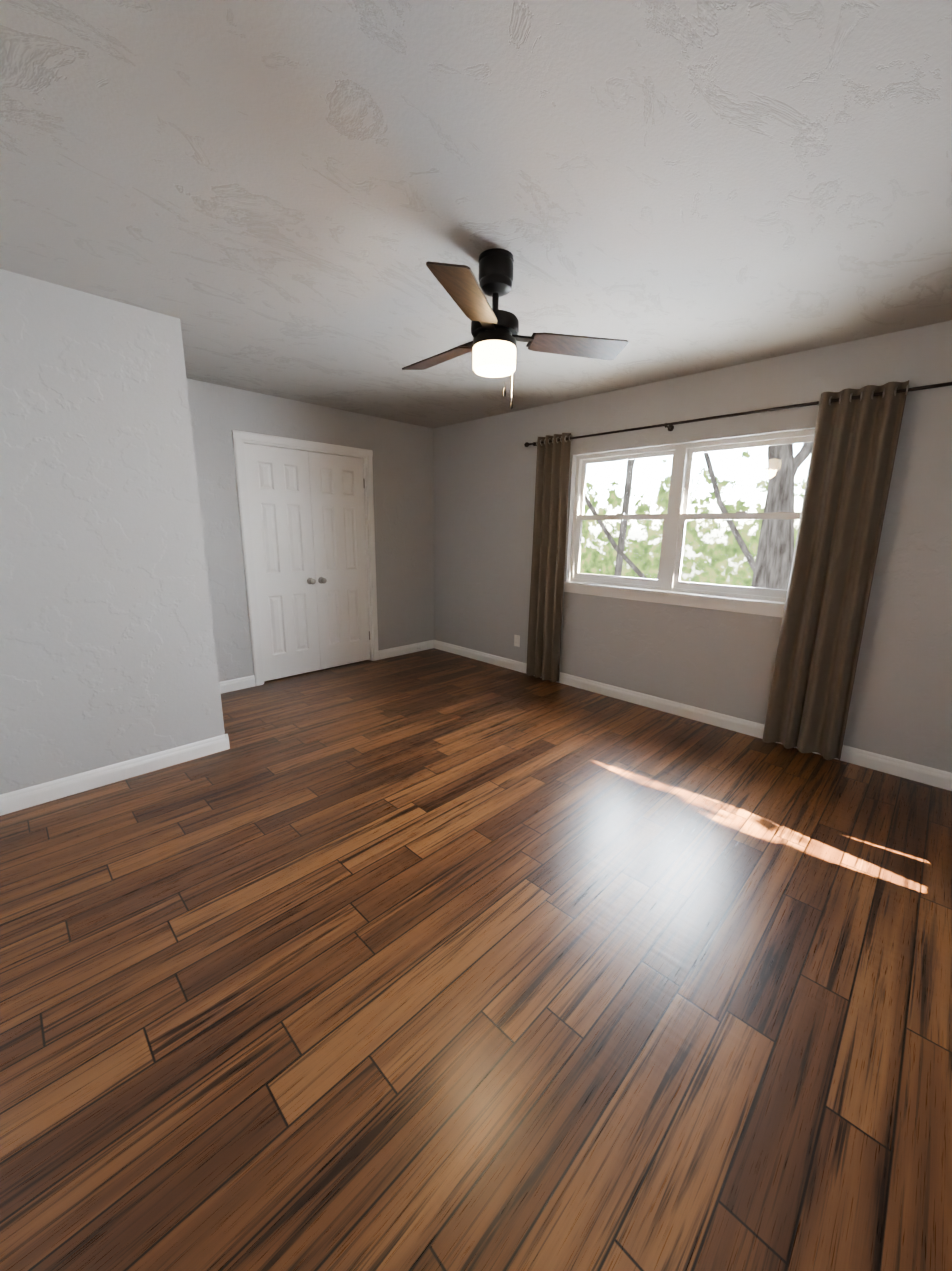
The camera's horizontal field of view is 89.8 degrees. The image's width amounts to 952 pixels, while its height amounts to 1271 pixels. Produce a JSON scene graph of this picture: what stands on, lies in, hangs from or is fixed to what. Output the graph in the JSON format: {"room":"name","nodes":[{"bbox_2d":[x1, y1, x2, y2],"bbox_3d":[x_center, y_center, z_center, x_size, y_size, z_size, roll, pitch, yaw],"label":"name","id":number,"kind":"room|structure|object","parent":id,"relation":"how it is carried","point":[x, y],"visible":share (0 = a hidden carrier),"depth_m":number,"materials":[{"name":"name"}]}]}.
{"room":"empty bedroom","nodes":[
{"label":"empty bedroom","id":0,"kind":"room"},
{"bbox_2d":[0,269,224,794],"bbox_3d":[-2.353,-0.469,2.702,1.120,2.400,1.170,13,17,43],"label":"wall","id":1,"kind":"structure","parent":0,"point":[108,656],"depth_m":2.37,"materials":[{"name":"grey paint"}]},
{"bbox_2d":[0,733,229,815],"bbox_3d":[-1.950,0.743,2.579,0.015,0.098,1.155,13,17,43],"label":"baseboard","id":2,"kind":"structure","parent":1,"relation":"attached to","point":[21,799],"depth_m":2.55,"materials":[{"name":"white"}]},
{"bbox_2d":[186,378,433,681],"bbox_3d":[-1.407,-0.858,4.511,0.140,2.400,2.790,13,17,43],"label":"wall","id":3,"kind":"structure","parent":0,"point":[402,460],"depth_m":4.22,"materials":[{"name":"grey paint"}]},
{"bbox_2d":[219,675,255,693],"bbox_3d":[-2.126,0.435,3.956,0.015,0.098,0.573,13,17,43],"label":"baseboard","id":4,"kind":"structure","parent":3,"relation":"attached to","point":[249,681],"depth_m":4.05,"materials":[{"name":"white wood"}]},
{"bbox_2d":[232,430,378,685],"bbox_3d":[-1.512,-0.683,4.430,0.158,2.092,1.274,13,17,43],"label":"door frame","id":5,"kind":"structure","parent":3,"relation":"attached to","point":[239,438],"depth_m":4.12,"materials":[{"name":"white wood"}]},
{"bbox_2d":[243,443,369,680],"bbox_3d":[-1.480,-0.641,4.406,0.101,1.997,1.124,13,17,43],"label":"closet door","id":6,"kind":"structure","parent":3,"relation":"in","point":[307,515],"depth_m":4.37,"materials":[{"name":"white wood"}]},
{"bbox_2d":[379,640,431,659],"bbox_3d":[-0.770,0.156,5.297,0.015,0.098,0.733,13,17,43],"label":"baseboard","id":7,"kind":"structure","parent":3,"relation":"attached to","point":[411,648],"depth_m":5.27,"materials":[{"name":"white wood"}]},
{"bbox_2d":[0,648,951,1270],"bbox_3d":[-0.045,0.885,2.554,6.540,0.120,4.100,13,17,43],"label":"floor","id":8,"kind":"structure","parent":0,"point":[432,960],"depth_m":1.42,"materials":[{"name":"brown wood"}]},
{"bbox_2d":[0,0,951,428],"bbox_3d":[-0.012,-1.575,2.008,6.540,0.120,4.100,13,17,43],"label":"ceiling","id":9,"kind":"structure","parent":0,"point":[284,198],"depth_m":1.45,"materials":[{"name":"paint"}]},
{"bbox_2d":[402,248,627,408],"bbox_3d":[-0.005,-1.228,2.004,0.920,0.555,1.039,13,17,43],"label":"ceiling fan","id":10,"kind":"object","parent":9,"relation":"hanging from","point":[492,345],"visible":1,"depth_m":1.88,"materials":[{"name":"brown wood"}]},
{"bbox_2d":[433,320,951,772],"bbox_3d":[1.631,-0.571,3.401,5.790,2.400,0.140,13,17,43],"label":"wall","id":11,"kind":"structure","parent":0,"point":[484,480],"depth_m":3.27,"materials":[{"name":"grey paint"}]},
{"bbox_2d":[514,635,519,646],"bbox_3d":[0.399,0.053,4.672,0.070,0.114,0.008,13,17,43],"label":"outlet","id":12,"kind":"object","parent":11,"relation":"attached to","point":[517,640],"visible":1,"depth_m":4.67,"materials":[{"name":"white plastic"}]},
{"bbox_2d":[564,429,814,617],"bbox_3d":[1.451,-0.805,3.510,1.820,1.135,0.175,13,17,43],"label":"window","id":13,"kind":"structure","parent":11,"relation":"in","point":[667,586],"depth_m":3.48,"materials":[{"name":"white plastic"}]},
{"bbox_2d":[432,640,951,790],"bbox_3d":[1.512,0.553,3.645,5.650,0.098,0.015,13,17,43],"label":"baseboard","id":14,"kind":"structure","parent":11,"relation":"attached to","point":[938,778],"depth_m":3.47,"materials":[{"name":"white"}]},
{"bbox_2d":[524,380,951,760],"bbox_3d":[1.513,-0.436,3.354,3.058,2.105,0.132,13,17,43],"label":"curtains","id":15,"kind":"object","parent":11,"relation":"attached to","point":[851,463],"visible":1,"depth_m":2.83,"materials":[{"name":"brown fabric"}]},
{"label":"outside","id":16,"kind":"structure","parent":0,"visible":0},
{"bbox_3d":[2.110,3.329,6.633,34.000,0.200,19.820,13,17,43],"label":"ground","id":17,"kind":"structure","parent":16,"visible":0},
{"bbox_2d":[585,442,812,589],"bbox_3d":[3.997,-6.255,6.286,13.456,18.749,11.633,13,17,43],"label":"trees","id":18,"kind":"object","parent":17,"relation":"on","point":[787,468],"depth_m":5.92,"materials":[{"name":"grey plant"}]},
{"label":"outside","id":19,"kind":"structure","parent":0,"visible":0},
{"bbox_2d":[579,450,806,586],"bbox_3d":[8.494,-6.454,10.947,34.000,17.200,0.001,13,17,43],"label":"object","id":20,"kind":"structure","parent":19,"point":[600,563],"depth_m":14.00,"materials":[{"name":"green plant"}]}
]}

